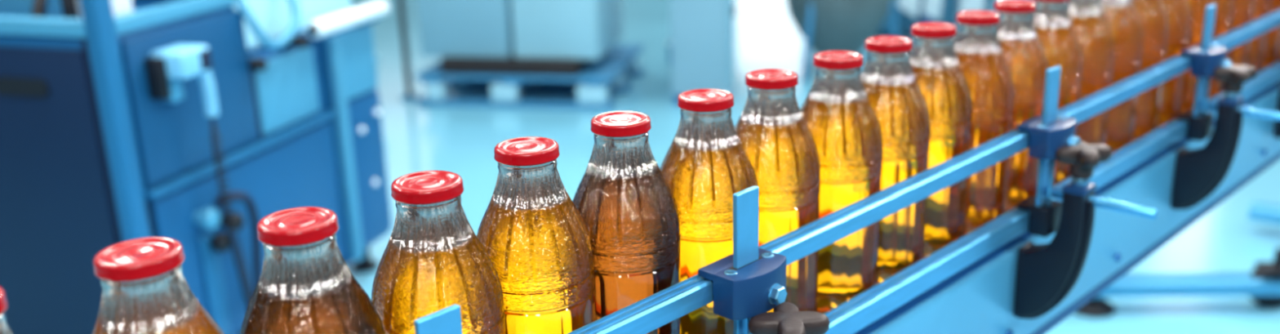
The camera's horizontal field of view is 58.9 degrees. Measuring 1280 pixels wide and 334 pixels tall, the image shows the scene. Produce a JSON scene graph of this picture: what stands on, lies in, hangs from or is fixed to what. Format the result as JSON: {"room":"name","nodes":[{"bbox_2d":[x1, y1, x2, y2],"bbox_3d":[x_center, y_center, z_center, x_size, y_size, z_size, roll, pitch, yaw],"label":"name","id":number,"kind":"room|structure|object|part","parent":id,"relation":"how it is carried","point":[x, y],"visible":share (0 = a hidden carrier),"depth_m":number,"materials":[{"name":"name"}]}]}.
{"room":"processing plant","nodes":[
{"label":"processing plant","id":0,"kind":"room"},
{"bbox_2d":[239,0,1279,333],"bbox_3d":[0.266,-0.246,5.534,16.000,0.100,16.000,15,24,42],"label":"floor","id":1,"kind":"structure","parent":0,"point":[462,141],"depth_m":5.11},
{"bbox_2d":[0,0,392,333],"bbox_3d":[-1.419,-0.333,3.126,1.022,1.620,1.105,4,19,18],"label":"machine","id":2,"kind":"object","parent":1,"relation":"on","point":[90,162],"visible":0.94,"depth_m":2.74,"materials":[{"name":"blue paint"}]},
{"bbox_3d":[-1.637,-0.335,2.622,0.920,0.036,0.040,4,19,18],"label":"window sill","id":3,"kind":"part","parent":2,"relation":"part of","materials":[{"name":"blue metal"}]},
{"bbox_3d":[-1.628,0.102,2.743,0.882,0.815,0.014,4,19,18],"label":"door","id":4,"kind":"part","parent":2,"relation":"part of","materials":[{"name":"blue paint"}]},
{"bbox_3d":[-1.176,-0.198,2.511,0.042,1.520,0.054,4,19,18],"label":"corner post","id":5,"kind":"part","parent":2,"relation":"part of","materials":[{"name":"blue metal"}]},
{"bbox_3d":[-1.105,-0.370,2.691,0.040,0.035,0.418,4,19,18],"label":"window sill","id":6,"kind":"part","parent":2,"relation":"part of","materials":[{"name":"blue metal"}]},
{"bbox_3d":[-1.079,-0.177,2.758,0.014,0.345,0.415,4,19,18],"label":"door","id":7,"kind":"part","parent":2,"relation":"part of","materials":[{"name":"blue metal"}]},
{"bbox_2d":[144,44,253,309],"bbox_3d":[-1.041,0.080,2.758,0.092,0.760,0.197,4,19,18],"label":"handset","id":8,"kind":"object","parent":2,"relation":"attached to","point":[166,68],"visible":0.81,"depth_m":2.63,"materials":[{"name":"light blue plastic"},{"name":"black rubber"}]},
{"bbox_3d":[-1.058,0.126,2.770,0.054,0.052,0.052,4,19,18],"label":"door knob","id":9,"kind":"part","parent":2,"relation":"part of","materials":[{"name":"blue"}]},
{"bbox_3d":[-1.068,0.301,2.847,0.012,0.280,0.060,4,19,18],"label":"latch plate","id":10,"kind":"part","parent":2,"relation":"part of","materials":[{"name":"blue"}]},
{"bbox_3d":[-1.047,0.187,2.818,0.054,0.048,0.048,4,19,18],"label":"door knob","id":11,"kind":"part","parent":2,"relation":"part of","materials":[{"name":"black plastic"}]},
{"bbox_3d":[-1.029,0.137,2.862,0.054,0.044,0.044,4,19,18],"label":"door knob","id":12,"kind":"part","parent":2,"relation":"part of","materials":[{"name":"black plastic"}]},
{"bbox_3d":[-1.014,0.175,3.031,0.018,0.425,0.730,4,19,18],"label":"door","id":13,"kind":"part","parent":2,"relation":"part of","materials":[{"name":"blue paint"}]},
{"bbox_3d":[-0.964,-0.213,3.107,0.012,0.193,0.263,4,19,18],"label":"light panel","id":14,"kind":"part","parent":2,"relation":"part of","materials":[{"name":"blue"}]},
{"bbox_3d":[-0.878,-0.045,3.373,0.034,0.690,0.042,4,19,18],"label":"post","id":15,"kind":"part","parent":2,"relation":"part of","materials":[{"name":"blue metal"}]},
{"bbox_3d":[-0.854,-0.317,3.421,0.012,0.202,0.195,4,19,18],"label":"panel","id":16,"kind":"part","parent":2,"relation":"part of","materials":[{"name":"blue metal"}]},
{"bbox_3d":[-0.844,0.008,3.524,0.012,0.455,0.195,4,19,18],"label":"panel","id":17,"kind":"part","parent":2,"relation":"part of","materials":[{"name":"blue paint"}]},
{"bbox_2d":[397,0,419,101],"bbox_3d":[-1.202,-0.968,5.635,0.100,1.300,0.100,15,24,42],"label":"stand pole","id":18,"kind":"object","parent":1,"relation":"on","point":[409,97],"visible":1,"depth_m":5.75,"materials":[{"name":"silver metal"}]},
{"bbox_2d":[414,44,644,110],"bbox_3d":[-0.547,-0.488,5.950,1.000,0.158,0.812,2,18,12],"label":"pallet","id":19,"kind":"object","parent":1,"relation":"on","point":[606,74],"visible":0.67,"depth_m":5.64,"materials":[{"name":"blue plastic"}]},
{"bbox_2d":[440,54,595,75],"bbox_3d":[-0.571,-0.601,5.917,0.700,0.074,0.750,2,18,12],"label":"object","id":20,"kind":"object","parent":19,"relation":"on","point":[512,65],"depth_m":5.57,"materials":[{"name":"black"}]},
{"bbox_2d":[417,0,514,57],"bbox_3d":[-0.824,-1.039,5.761,0.458,0.865,0.560,2,18,12],"label":"carton","id":21,"kind":"object","parent":20,"relation":"on","point":[474,28],"visible":0.76,"depth_m":5.59,"materials":[{"name":"blue"}]},
{"bbox_2d":[511,0,622,59],"bbox_3d":[-0.365,-1.023,5.666,0.425,0.865,0.560,2,18,12],"label":"carton","id":22,"kind":"object","parent":20,"relation":"on","point":[576,29],"visible":1,"depth_m":5.50,"materials":[{"name":"blue"}]},
{"bbox_2d":[670,0,737,104],"bbox_3d":[0.310,-1.273,5.459,0.312,1.900,0.450,0,18,7],"label":"tall cabinet","id":23,"kind":"object","parent":1,"relation":"on","point":[703,46],"visible":0.94,"depth_m":5.45,"materials":[{"name":"blue"}]},
{"bbox_3d":[0.435,-1.287,5.440,0.016,1.770,0.390,0,18,7],"label":"door","id":24,"kind":"part","parent":23,"relation":"part of","materials":[{"name":"blue"}]},
{"bbox_3d":[0.464,-0.766,5.566,0.024,0.024,0.180,0,18,7],"label":"door handle","id":25,"kind":"part","parent":23,"relation":"part of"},
{"bbox_2d":[786,0,898,80],"bbox_3d":[1.037,-0.819,6.113,0.618,0.602,0.639,15,24,42],"label":"hopper","id":26,"kind":"object","parent":1,"relation":"on","point":[824,25],"visible":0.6,"depth_m":5.93,"materials":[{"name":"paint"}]},
{"bbox_3d":[0.881,-0.680,5.932,0.038,0.455,0.110,15,24,42],"label":"leg","id":27,"kind":"part","parent":26,"relation":"part of","materials":[{"name":"blue metal"}]},
{"bbox_2d":[786,0,891,53],"bbox_3d":[1.069,-0.855,6.119,0.570,0.540,0.570,15,24,42],"label":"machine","id":28,"kind":"object","parent":26,"relation":"on","point":[829,24],"depth_m":5.92,"materials":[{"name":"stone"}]},
{"bbox_3d":[1.368,-0.748,6.100,0.111,0.455,0.032,1,18,10],"label":"leg","id":29,"kind":"part","parent":26,"relation":"part of","materials":[{"name":"blue metal"}]},
{"bbox_2d":[876,0,1031,33],"bbox_3d":[2.100,-1.504,7.011,1.700,1.302,0.840,-1,18,2],"label":"machine","id":30,"kind":"object","parent":1,"relation":"on","point":[908,13],"visible":0.16,"depth_m":6.87,"materials":[{"name":"blue metal"}]},
{"bbox_3d":[1.615,-1.084,6.738,0.159,0.409,0.030,-1,18,2],"label":"guard plate","id":31,"kind":"part","parent":30,"relation":"part of","materials":[{"name":"white plastic"}]},
{"bbox_3d":[1.766,-1.089,6.772,0.140,0.429,0.030,-1,18,2],"label":"guard plate","id":32,"kind":"part","parent":30,"relation":"part of","materials":[{"name":"white plastic"}]},
{"bbox_3d":[1.977,-1.397,6.682,0.140,1.300,0.100,-1,18,2],"label":"white post","id":33,"kind":"part","parent":30,"relation":"part of","materials":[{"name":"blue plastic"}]},
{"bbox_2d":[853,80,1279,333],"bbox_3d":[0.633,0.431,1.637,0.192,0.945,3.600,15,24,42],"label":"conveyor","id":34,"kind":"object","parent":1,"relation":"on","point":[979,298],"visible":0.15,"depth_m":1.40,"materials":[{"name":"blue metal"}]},
{"bbox_2d":[0,286,13,333],"bbox_3d":[-0.320,0.176,0.571,0.082,0.240,0.082,-13,21,-30],"label":"juice bottle","id":35,"kind":"object","parent":34,"relation":"on","point":[4,328],"visible":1,"depth_m":0.54,"materials":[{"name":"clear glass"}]},
{"bbox_3d":[-0.320,0.178,0.571,0.082,0.237,0.082,-11,20,-27],"label":"glass","id":36,"kind":"part","parent":35,"relation":"part of","materials":[{"name":"clear glass"}]},
{"bbox_2d":[92,236,224,333],"bbox_3d":[-0.257,0.158,0.624,0.082,0.240,0.082,-6,18,-13],"label":"juice bottle","id":37,"kind":"object","parent":34,"relation":"on","point":[146,290],"visible":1,"depth_m":0.58,"materials":[{"name":"clear glass"}]},
{"bbox_2d":[240,206,385,333],"bbox_3d":[-0.186,0.143,0.664,0.083,0.240,0.083,8,20,27],"label":"juice bottle","id":38,"kind":"object","parent":34,"relation":"on","point":[305,285],"visible":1,"depth_m":0.62,"materials":[{"name":"clear glass"}]},
{"bbox_2d":[371,169,505,333],"bbox_3d":[-0.126,0.122,0.723,0.082,0.240,0.082,0,18,5],"label":"juice bottle","id":39,"kind":"object","parent":34,"relation":"on","point":[433,260],"visible":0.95,"depth_m":0.68,"materials":[{"name":"clear glass"}]},
{"bbox_2d":[476,136,595,333],"bbox_3d":[-0.072,0.099,0.789,0.082,0.240,0.082,-8,19,-19],"label":"juice bottle","id":40,"kind":"object","parent":34,"relation":"on","point":[535,238],"visible":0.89,"depth_m":0.75,"materials":[{"name":"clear glass"}]},
{"bbox_2d":[572,111,681,333],"bbox_3d":[-0.010,0.079,0.847,0.082,0.240,0.082,-15,22,-35],"label":"juice bottle","id":41,"kind":"object","parent":34,"relation":"on","point":[628,210],"visible":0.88,"depth_m":0.80,"materials":[{"name":"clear glass"}]},
{"bbox_2d":[659,88,759,333],"bbox_3d":[0.054,0.059,0.905,0.082,0.240,0.082,-15,22,-36],"label":"juice bottle","id":42,"kind":"object","parent":34,"relation":"on","point":[706,162],"visible":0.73,"depth_m":0.86,"materials":[{"name":"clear glass"}]},
{"bbox_3d":[0.054,0.060,0.906,0.082,0.237,0.082,10,21,34],"label":"glass","id":43,"kind":"part","parent":42,"relation":"part of","materials":[{"name":"glass"}]},
{"bbox_2d":[697,185,830,333],"bbox_3d":[0.115,0.165,0.828,0.137,0.292,0.062,15,24,42],"label":"bracket","id":44,"kind":"object","parent":34,"relation":"attached to","point":[748,282],"visible":1,"depth_m":0.82,"materials":[{"name":"blue metal"}]},
{"bbox_2d":[734,68,820,311],"bbox_3d":[0.111,0.038,0.966,0.082,0.240,0.082,-12,20,-30],"label":"juice bottle","id":45,"kind":"object","parent":34,"relation":"on","point":[771,129],"visible":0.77,"depth_m":0.92,"materials":[{"name":"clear glass"}]},
{"bbox_2d":[800,50,882,313],"bbox_3d":[0.176,0.017,1.026,0.082,0.240,0.082,-17,23,-41],"label":"juice bottle","id":46,"kind":"object","parent":34,"relation":"on","point":[844,126],"visible":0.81,"depth_m":0.99,"materials":[{"name":"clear glass"}]},
{"bbox_2d":[413,8,1279,333],"bbox_3d":[0.669,-0.114,1.412,0.056,0.146,3.600,15,24,42],"label":"rail","id":47,"kind":"object","parent":34,"relation":"attached to","point":[646,315],"depth_m":0.97,"materials":[{"name":"blue metal"}]},
{"bbox_3d":[-0.107,0.152,0.650,0.050,0.146,0.062,15,24,42],"label":"rail bracket","id":48,"kind":"part","parent":47,"relation":"part of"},
{"bbox_2d":[860,35,930,284],"bbox_3d":[0.233,-0.003,1.083,0.082,0.240,0.082,13,23,38],"label":"juice bottle","id":49,"kind":"object","parent":34,"relation":"on","point":[891,86],"visible":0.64,"depth_m":1.04,"materials":[{"name":"clear glass"}]},
{"bbox_2d":[909,22,972,257],"bbox_3d":[0.290,-0.023,1.142,0.082,0.240,0.082,-5,18,-10],"label":"juice bottle","id":50,"kind":"object","parent":34,"relation":"on","point":[939,74],"visible":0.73,"depth_m":1.10,"materials":[{"name":"clear glass"}]},
{"bbox_2d":[953,10,1014,235],"bbox_3d":[0.350,-0.043,1.197,0.082,0.240,0.082,12,22,38],"label":"juice bottle","id":51,"kind":"object","parent":34,"relation":"on","point":[980,55],"visible":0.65,"depth_m":1.16,"materials":[{"name":"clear glass"}]},
{"bbox_2d":[993,0,1048,212],"bbox_3d":[0.407,-0.063,1.256,0.082,0.240,0.082,-14,22,-35],"label":"juice bottle","id":52,"kind":"object","parent":34,"relation":"on","point":[1018,37],"visible":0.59,"depth_m":1.21,"materials":[{"name":"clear glass"}]},
{"bbox_3d":[0.407,-0.062,1.256,0.082,0.237,0.082,-7,18,-15],"label":"glass","id":53,"kind":"part","parent":52,"relation":"part of","materials":[{"name":"orange glass"}]},
{"bbox_2d":[823,61,1279,333],"bbox_3d":[0.658,-0.031,1.451,0.018,0.022,3.600,15,24,42],"label":"rail","id":54,"kind":"object","parent":34,"relation":"attached to","point":[867,307],"visible":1,"depth_m":1.12,"materials":[{"name":"blue metal"}]},
{"bbox_2d":[1031,0,1083,186],"bbox_3d":[0.466,-0.083,1.314,0.082,0.240,0.082,-2,18,0],"label":"juice bottle","id":55,"kind":"object","parent":34,"relation":"on","point":[1053,24],"visible":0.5,"depth_m":1.27,"materials":[{"name":"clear glass"}]},
{"bbox_2d":[1013,66,1158,319],"bbox_3d":[0.458,0.043,1.163,0.135,0.281,0.062,15,24,42],"label":"bracket","id":56,"kind":"object","parent":34,"relation":"attached to","point":[1046,273],"visible":1,"depth_m":1.17,"materials":[{"name":"blue metal"}]},
{"bbox_3d":[0.438,0.091,1.201,0.065,0.155,0.030,15,24,42],"label":"curved arm","id":57,"kind":"part","parent":56,"relation":"part of","materials":[{"name":"black plastic"}]},
{"bbox_3d":[0.451,0.021,1.163,0.024,0.006,0.031,15,24,42],"label":"arm head plate","id":58,"kind":"part","parent":56,"relation":"part of","materials":[{"name":"blue plastic"}]},
{"bbox_3d":[0.450,0.001,1.157,0.025,0.018,0.025,15,24,42],"label":"star knob","id":59,"kind":"part","parent":56,"relation":"part of","materials":[{"name":"black plastic"}]},
{"bbox_3d":[0.470,0.036,1.156,0.112,0.010,0.010,15,24,42],"label":"adjusting rod","id":60,"kind":"part","parent":56,"relation":"part of","materials":[{"name":"blue metal"}]},
{"bbox_2d":[1067,0,1115,145],"bbox_3d":[0.526,-0.103,1.371,0.082,0.240,0.082,-2,18,1],"label":"juice bottle","id":61,"kind":"object","parent":34,"relation":"on","point":[1092,28],"visible":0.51,"depth_m":1.33,"materials":[{"name":"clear glass"}]},
{"bbox_2d":[1101,0,1143,153],"bbox_3d":[0.585,-0.123,1.428,0.085,0.240,0.085,-17,23,-39],"label":"juice bottle","id":62,"kind":"object","parent":34,"relation":"on","point":[1123,18],"visible":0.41,"depth_m":1.39,"materials":[{"name":"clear glass"}]},
{"bbox_2d":[1132,0,1168,142],"bbox_3d":[0.643,-0.143,1.485,0.082,0.240,0.082,-17,23,-39],"label":"juice bottle","id":63,"kind":"object","parent":34,"relation":"on","point":[1153,14],"visible":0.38,"depth_m":1.45,"materials":[{"name":"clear glass"}]},
{"bbox_3d":[0.643,-0.141,1.485,0.082,0.237,0.082,8,20,29],"label":"glass","id":64,"kind":"part","parent":63,"relation":"part of","materials":[{"name":"orange glass"}]},
{"bbox_2d":[1157,0,1191,128],"bbox_3d":[0.700,-0.163,1.542,0.082,0.240,0.082,-3,18,-5],"label":"juice bottle","id":65,"kind":"object","parent":34,"relation":"on","point":[1180,17],"visible":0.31,"depth_m":1.51,"materials":[{"name":"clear glass"}]},
{"bbox_3d":[0.700,-0.162,1.543,0.082,0.237,0.082,-7,18,-15],"label":"glass","id":66,"kind":"part","parent":65,"relation":"part of","materials":[{"name":"orange glass"}]},
{"bbox_2d":[1180,0,1216,113],"bbox_3d":[0.761,-0.183,1.598,0.082,0.240,0.082,-18,24,-42],"label":"juice bottle","id":67,"kind":"object","parent":34,"relation":"on","point":[1198,7],"visible":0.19,"depth_m":1.56,"materials":[{"name":"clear glass"}]},
{"bbox_3d":[0.761,-0.181,1.599,0.082,0.237,0.082,12,22,37],"label":"glass","id":68,"kind":"part","parent":67,"relation":"part of","materials":[{"name":"orange glass"}]},
{"bbox_2d":[1208,0,1235,100],"bbox_3d":[0.818,-0.203,1.657,0.082,0.240,0.082,13,23,38],"label":"juice bottle","id":69,"kind":"object","parent":34,"relation":"on","point":[1224,8],"visible":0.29,"depth_m":1.62,"materials":[{"name":"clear glass"}]},
{"bbox_3d":[0.818,-0.201,1.657,0.082,0.237,0.082,4,18,17],"label":"glass","id":70,"kind":"part","parent":69,"relation":"part of","materials":[{"name":"orange glass"}]},
{"bbox_2d":[1170,4,1279,209],"bbox_3d":[0.774,-0.065,1.471,0.135,0.281,0.062,15,24,42],"label":"bracket","id":71,"kind":"object","parent":34,"relation":"attached to","point":[1199,172],"visible":1,"depth_m":1.48,"materials":[{"name":"blue metal"}]},
{"bbox_3d":[0.753,-0.016,1.509,0.065,0.155,0.030,15,24,42],"label":"curved arm","id":72,"kind":"part","parent":71,"relation":"part of","materials":[{"name":"black plastic"}]},
{"bbox_3d":[0.766,-0.086,1.472,0.024,0.006,0.031,15,24,42],"label":"arm head plate","id":73,"kind":"part","parent":71,"relation":"part of","materials":[{"name":"blue plastic"}]},
{"bbox_3d":[0.766,-0.107,1.465,0.025,0.018,0.025,15,24,42],"label":"star knob","id":74,"kind":"part","parent":71,"relation":"part of","materials":[{"name":"black plastic"}]},
{"bbox_3d":[0.785,-0.071,1.464,0.112,0.010,0.010,15,24,42],"label":"adjusting rod","id":75,"kind":"part","parent":71,"relation":"part of","materials":[{"name":"blue metal"}]},
{"bbox_2d":[1222,0,1255,92],"bbox_3d":[0.880,-0.223,1.713,0.082,0.240,0.082,-13,21,-32],"label":"juice bottle","id":76,"kind":"object","parent":34,"relation":"on","point":[1243,13],"visible":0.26,"depth_m":1.68,"materials":[{"name":"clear glass"}]},
{"bbox_3d":[0.880,-0.221,1.713,0.082,0.237,0.082,-2,18,-1],"label":"glass","id":77,"kind":"part","parent":76,"relation":"part of","materials":[{"name":"orange glass"}]},
{"bbox_2d":[1246,0,1271,72],"bbox_3d":[0.938,-0.243,1.772,0.082,0.240,0.082,3,18,14],"label":"juice bottle","id":78,"kind":"object","parent":34,"relation":"on","point":[1262,8],"visible":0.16,"depth_m":1.75,"materials":[{"name":"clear glass"}]},
{"bbox_3d":[0.938,-0.242,1.773,0.082,0.237,0.082,5,19,21],"label":"glass","id":79,"kind":"part","parent":78,"relation":"part of","materials":[{"name":"orange glass"}]},
{"bbox_2d":[1261,0,1279,71],"bbox_3d":[0.997,-0.264,1.833,0.082,0.240,0.082,14,24,41],"label":"juice bottle","id":80,"kind":"object","parent":34,"relation":"on","point":[1272,46],"visible":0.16,"depth_m":1.82,"materials":[{"name":"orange glass"}]},
{"bbox_3d":[0.997,-0.263,1.833,0.082,0.237,0.082,-10,19,-24],"label":"glass","id":81,"kind":"part","parent":80,"relation":"part of","materials":[{"name":"orange glass"}]},
{"bbox_2d":[1273,91,1279,138],"bbox_3d":[1.082,-0.170,1.772,0.135,0.281,0.062,15,24,42],"label":"bracket","id":82,"kind":"object","parent":34,"relation":"attached to","point":[1277,126],"visible":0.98,"depth_m":1.84,"materials":[{"name":"blue metal"}]},
{"bbox_2d":[1277,47,1279,62],"bbox_3d":[1.058,-0.284,1.891,0.082,0.240,0.082,3,18,14],"label":"juice bottle","id":83,"kind":"object","parent":34,"relation":"on","point":[1278,59],"visible":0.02,"depth_m":1.88,"materials":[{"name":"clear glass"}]},
{"bbox_2d":[1074,247,1279,317],"bbox_3d":[1.494,0.316,3.191,0.690,0.175,0.132,-1,18,3],"label":"stand","id":84,"kind":"object","parent":1,"relation":"on","point":[1261,285],"visible":0.73,"depth_m":3.17,"materials":[{"name":"blue paint"}]},
{"bbox_3d":[1.782,0.254,3.160,0.028,0.055,0.028,-1,18,3],"label":"stem","id":85,"kind":"part","parent":84,"relation":"part of","materials":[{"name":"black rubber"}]},
{"bbox_2d":[1248,201,1279,224],"bbox_3d":[2.194,0.201,3.618,0.447,0.095,0.132,11,22,35],"label":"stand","id":86,"kind":"object","parent":1,"relation":"on","point":[1258,211],"visible":1,"depth_m":3.69,"materials":[{"name":"blue paint"}]}
]}

